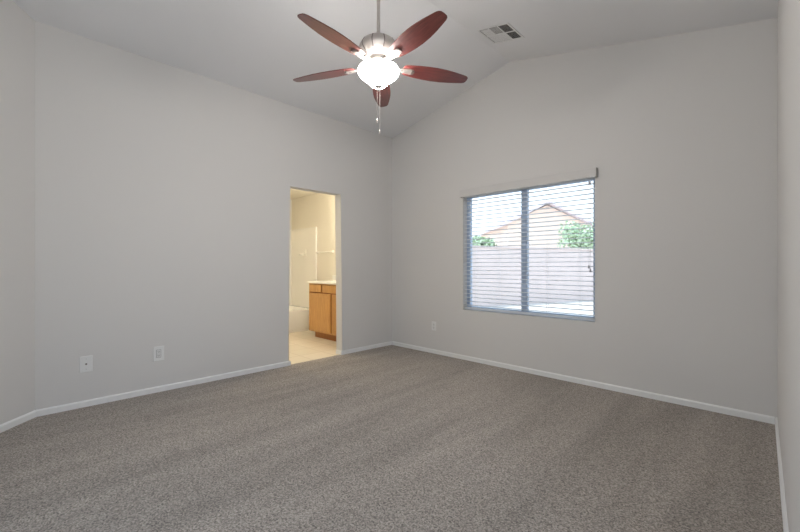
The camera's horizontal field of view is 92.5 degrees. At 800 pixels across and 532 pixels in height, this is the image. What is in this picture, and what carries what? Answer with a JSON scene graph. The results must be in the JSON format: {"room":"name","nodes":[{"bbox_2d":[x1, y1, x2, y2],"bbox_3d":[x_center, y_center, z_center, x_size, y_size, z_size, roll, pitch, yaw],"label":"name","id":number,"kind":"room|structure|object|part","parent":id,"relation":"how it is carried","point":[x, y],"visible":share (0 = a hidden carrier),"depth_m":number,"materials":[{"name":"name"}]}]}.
{"room":"empty bedroom","nodes":[
{"label":"empty bedroom","id":0,"kind":"room"},
{"bbox_2d":[0,0,34,424],"bbox_3d":[-2.801,-0.440,2.281,0.120,3.180,1.274,0,0,-4],"label":"wall","id":1,"kind":"structure","parent":0,"point":[17,28],"depth_m":2.77,"materials":[{"name":"paint"}]},
{"bbox_2d":[0,410,35,432],"bbox_3d":[-2.735,1.124,2.284,0.013,0.052,1.270,0,0,-4],"label":"baseboard","id":2,"kind":"structure","parent":1,"relation":"attached to","point":[5,426],"depth_m":2.76,"materials":[{"name":"white wood"}]},
{"bbox_2d":[35,21,391,409],"bbox_3d":[-1.519,-0.370,4.282,0.120,3.040,3.860,0,0,45],"label":"wall","id":3,"kind":"structure","parent":0,"point":[162,190],"depth_m":3.57,"materials":[{"name":"paint"}]},
{"bbox_2d":[79,355,92,372],"bbox_3d":[-2.564,0.802,3.130,0.016,0.130,0.084,0,0,45],"label":"plate","id":4,"kind":"object","parent":3,"relation":"attached to","point":[85,362],"visible":1,"depth_m":3.13,"materials":[{"name":"white plastic"}]},
{"bbox_2d":[153,346,163,361],"bbox_3d":[-2.204,0.800,3.499,0.009,0.132,0.086,0,0,45],"label":"power outlet","id":5,"kind":"object","parent":3,"relation":"attached to","point":[158,352],"visible":1,"depth_m":3.50,"materials":[{"name":"white plastic"}]},
{"bbox_2d":[36,361,289,416],"bbox_3d":[-2.027,1.124,3.674,0.013,0.052,2.128,0,0,45],"label":"baseboard","id":6,"kind":"structure","parent":3,"relation":"attached to","point":[65,407],"depth_m":3.44,"materials":[{"name":"white wood"}]},
{"bbox_2d":[342,341,391,354],"bbox_3d":[-0.438,1.124,5.277,0.013,0.052,0.897,0,0,45],"label":"baseboard","id":7,"kind":"structure","parent":3,"relation":"attached to","point":[363,348],"depth_m":5.25,"materials":[{"name":"white wood"}]},
{"bbox_2d":[290,199,291,229],"bbox_3d":[-3.099,-0.125,6.736,0.120,2.550,2.600,0,0,45],"label":"wall","id":8,"kind":"structure","parent":0,"point":[290,199],"depth_m":7.59,"materials":[{"name":"paint"}]},
{"bbox_2d":[290,189,317,199],"bbox_3d":[-2.087,-1.370,5.732,2.730,0.100,2.600,0,0,45],"label":"ceiling","id":9,"kind":"structure","parent":0,"point":[294,193],"depth_m":6.97,"materials":[{"name":"paint"}]},
{"bbox_2d":[0,330,782,531],"bbox_3d":[-0.955,1.210,3.096,8.050,0.120,4.750,0,0,45],"label":"floor","id":10,"kind":"structure","parent":0,"point":[390,438],"depth_m":2.30,"materials":[{"name":"grey carpet"}]},
{"bbox_2d":[289,305,308,332],"bbox_3d":[-2.385,0.963,6.709,0.892,0.375,1.608,0,0,45],"label":"bathtub","id":11,"kind":"object","parent":10,"relation":"on","point":[298,315],"visible":0.2,"depth_m":6.73,"materials":[{"name":"white ceramic"}]},
{"bbox_3d":[-2.070,1.113,6.402,0.013,0.075,1.594,0,0,45],"label":"apron trim","id":12,"kind":"part","parent":11,"relation":"part of","materials":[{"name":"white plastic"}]},
{"bbox_2d":[289,227,316,307],"bbox_3d":[-2.391,0.029,6.717,0.900,1.489,1.610,0,0,45],"label":"tub surround","id":13,"kind":"object","parent":11,"relation":"on","point":[303,242],"visible":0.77,"depth_m":7.29,"materials":[{"name":"white plastic"}]},
{"bbox_3d":[-2.705,0.029,7.024,0.020,1.489,1.604,0,0,45],"label":"long panel","id":14,"kind":"part","parent":13,"relation":"part of","materials":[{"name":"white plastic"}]},
{"bbox_2d":[309,283,335,340],"bbox_3d":[-0.858,0.715,5.982,1.296,0.870,0.494,0,0,45],"label":"vanity cabinet","id":15,"kind":"object","parent":10,"relation":"on","point":[322,297],"visible":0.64,"depth_m":5.99,"materials":[{"name":"brown wood"}]},
{"bbox_3d":[-1.355,0.357,6.147,0.330,0.115,0.020,0,0,45],"label":"drawer","id":16,"kind":"part","parent":15,"relation":"part of","materials":[{"name":"brown wood"}]},
{"bbox_3d":[-1.272,0.732,6.049,0.562,0.569,0.006,0,0,45],"label":"door frame","id":17,"kind":"part","parent":15,"relation":"part of","materials":[{"name":"brown wood"}]},
{"bbox_3d":[-1.264,0.732,6.057,0.586,0.593,0.020,0,0,45],"label":"door","id":18,"kind":"part","parent":15,"relation":"part of","materials":[{"name":"brown wood"}]},
{"bbox_2d":[307,275,335,284],"bbox_3d":[-0.863,0.220,5.977,1.336,0.120,0.515,0,0,45],"label":"countertop","id":19,"kind":"structure","parent":15,"relation":"on","point":[333,281],"depth_m":6.08,"materials":[{"name":"stone"}]},
{"bbox_3d":[-1.057,0.357,5.852,0.436,0.115,0.020,0,0,45],"label":"drawer","id":20,"kind":"part","parent":15,"relation":"part of","materials":[{"name":"brown wood"}]},
{"bbox_3d":[-0.799,0.732,5.596,0.646,0.593,0.020,0,0,45],"label":"door","id":21,"kind":"part","parent":15,"relation":"part of","materials":[{"name":"brown wood"}]},
{"bbox_3d":[-0.807,0.732,5.588,0.622,0.569,0.006,0,0,45],"label":"door frame","id":22,"kind":"part","parent":15,"relation":"part of","materials":[{"name":"brown wood"}]},
{"bbox_2d":[13,0,777,137],"bbox_3d":[0.067,-1.968,2.188,5.320,0.863,4.900,0,0,45],"label":"ceiling","id":23,"kind":"structure","parent":0,"point":[259,47],"depth_m":3.38,"materials":[{"name":"paint"}]},
{"bbox_2d":[293,0,467,133],"bbox_3d":[-0.158,-1.607,2.707,1.331,1.326,1.325,0,0,45],"label":"ceiling fan","id":24,"kind":"object","parent":23,"relation":"hanging from","point":[378,49],"visible":1,"depth_m":2.65,"materials":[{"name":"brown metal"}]},
{"bbox_3d":[-0.575,-1.437,2.892,0.517,0.006,0.147,0,11,19],"label":"blade","id":25,"kind":"part","parent":24,"relation":"part of","materials":[{"name":"brown wood"}]},
{"bbox_3d":[-0.419,-1.437,2.394,0.147,0.006,0.517,14,8,36],"label":"blade","id":26,"kind":"part","parent":24,"relation":"part of","materials":[{"name":"brown wood"}]},
{"bbox_3d":[-0.154,-1.357,2.750,0.294,0.135,0.294,0,0,45],"label":"lamp shade","id":27,"kind":"part","parent":24,"relation":"part of","materials":[{"name":"white glass"}]},
{"bbox_3d":[-0.150,-1.437,3.193,0.147,0.006,0.517,-11,0,1],"label":"blade","id":28,"kind":"part","parent":24,"relation":"part of","materials":[{"name":"brown wood"}]},
{"bbox_3d":[0.102,-1.437,2.389,0.147,0.006,0.517,13,-8,-35],"label":"blade","id":29,"kind":"part","parent":24,"relation":"part of","materials":[{"name":"brown wood"}]},
{"bbox_3d":[0.269,-1.437,2.883,0.517,0.006,0.147,0,-11,-17],"label":"blade","id":30,"kind":"part","parent":24,"relation":"part of","materials":[{"name":"brown wood"}]},
{"bbox_2d":[477,22,523,43],"bbox_3d":[0.962,-2.222,3.667,0.330,0.079,0.320,0,0,45],"label":"ceiling vent","id":31,"kind":"object","parent":23,"relation":"in","point":[504,32],"visible":1,"depth_m":3.66,"materials":[{"name":"metal"}]},
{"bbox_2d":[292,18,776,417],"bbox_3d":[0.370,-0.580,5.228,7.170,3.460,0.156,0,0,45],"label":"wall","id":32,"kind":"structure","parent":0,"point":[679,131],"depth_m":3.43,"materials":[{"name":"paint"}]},
{"bbox_2d":[432,321,435,330],"bbox_3d":[0.445,0.791,5.046,0.072,0.116,0.008,0,0,45],"label":"power outlet","id":33,"kind":"object","parent":32,"relation":"attached to","point":[433,323],"visible":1,"depth_m":5.04,"materials":[{"name":"white plastic"}]},
{"bbox_2d":[467,179,594,320],"bbox_3d":[1.394,-0.160,4.264,1.522,1.400,0.063,0,0,45],"label":"window","id":34,"kind":"structure","parent":32,"relation":"in","point":[524,257],"depth_m":4.24,"materials":[{"name":"plastic"}]},
{"bbox_2d":[459,167,597,320],"bbox_3d":[1.326,-0.201,4.194,1.568,1.458,0.114,0,0,45],"label":"window blind","id":35,"kind":"object","parent":34,"relation":"attached to","point":[590,173],"visible":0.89,"depth_m":4.07,"materials":[{"name":"white plastic"}]},
{"bbox_3d":[0.912,-0.155,4.645,0.003,1.330,0.055,0,0,45],"label":"ladder cord","id":36,"kind":"part","parent":35,"relation":"part of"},
{"bbox_3d":[1.346,0.516,4.215,1.502,0.023,0.052,0,0,45],"label":"rail","id":37,"kind":"part","parent":35,"relation":"part of","materials":[{"name":"white plastic"}]},
{"bbox_3d":[1.548,-0.155,4.015,0.003,1.330,0.055,0,0,45],"label":"ladder cord","id":38,"kind":"part","parent":35,"relation":"part of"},
{"bbox_3d":[1.831,-0.390,3.683,0.003,0.830,0.002,0,0,45],"label":"lift cord","id":39,"kind":"part","parent":35,"relation":"part of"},
{"bbox_2d":[392,341,774,423],"bbox_3d":[1.306,1.124,4.190,3.994,0.052,0.013,0,0,45],"label":"baseboard","id":40,"kind":"structure","parent":32,"relation":"attached to","point":[705,406],"depth_m":3.52,"materials":[{"name":"white wood"}]},
{"bbox_2d":[777,0,799,531],"bbox_3d":[1.901,-0.345,1.807,0.120,2.990,2.562,0,0,43],"label":"wall","id":41,"kind":"structure","parent":0,"point":[788,17],"depth_m":1.54,"materials":[{"name":"paint"}]},
{"bbox_2d":[775,417,788,531],"bbox_3d":[1.854,1.124,1.853,0.013,0.052,2.560,0,0,43],"label":"baseboard","id":42,"kind":"structure","parent":41,"relation":"attached to","point":[781,480],"depth_m":1.95,"materials":[{"name":"white wood"}]},
{"label":"outside","id":43,"kind":"structure","parent":0,"visible":0},
{"bbox_2d":[492,301,592,315],"bbox_3d":[26.388,1.400,21.689,75.000,0.200,59.840,0,0,45],"label":"ground","id":44,"kind":"structure","parent":43,"point":[518,306],"depth_m":12.00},
{"bbox_2d":[472,236,496,245],"bbox_3d":[4.634,-0.233,20.997,1.789,3.066,1.877,0,0,45],"label":"tree","id":45,"kind":"object","parent":44,"relation":"on","point":[479,242],"visible":0.3,"depth_m":20.63,"materials":[{"name":"green plant"}]},
{"bbox_2d":[472,245,592,306],"bbox_3d":[9.822,0.325,15.906,27.957,1.950,0.210,0,0,-26],"label":"wall","id":46,"kind":"structure","parent":44,"relation":"on","point":[512,254],"depth_m":13.21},
{"bbox_2d":[477,200,592,247],"bbox_3d":[10.363,-1.630,31.500,6.400,5.860,9.900,0,0,0],"label":"house","id":47,"kind":"structure","parent":44,"relation":"on","point":[497,236],"depth_m":27.00,"materials":[{"name":"paint"}]},
{"bbox_2d":[557,219,592,248],"bbox_3d":[10.032,-0.663,20.884,2.960,3.925,2.619,0,0,45],"label":"tree","id":48,"kind":"object","parent":44,"relation":"on","point":[574,241],"visible":0.45,"depth_m":20.76,"materials":[{"name":"green plant"}]}
]}

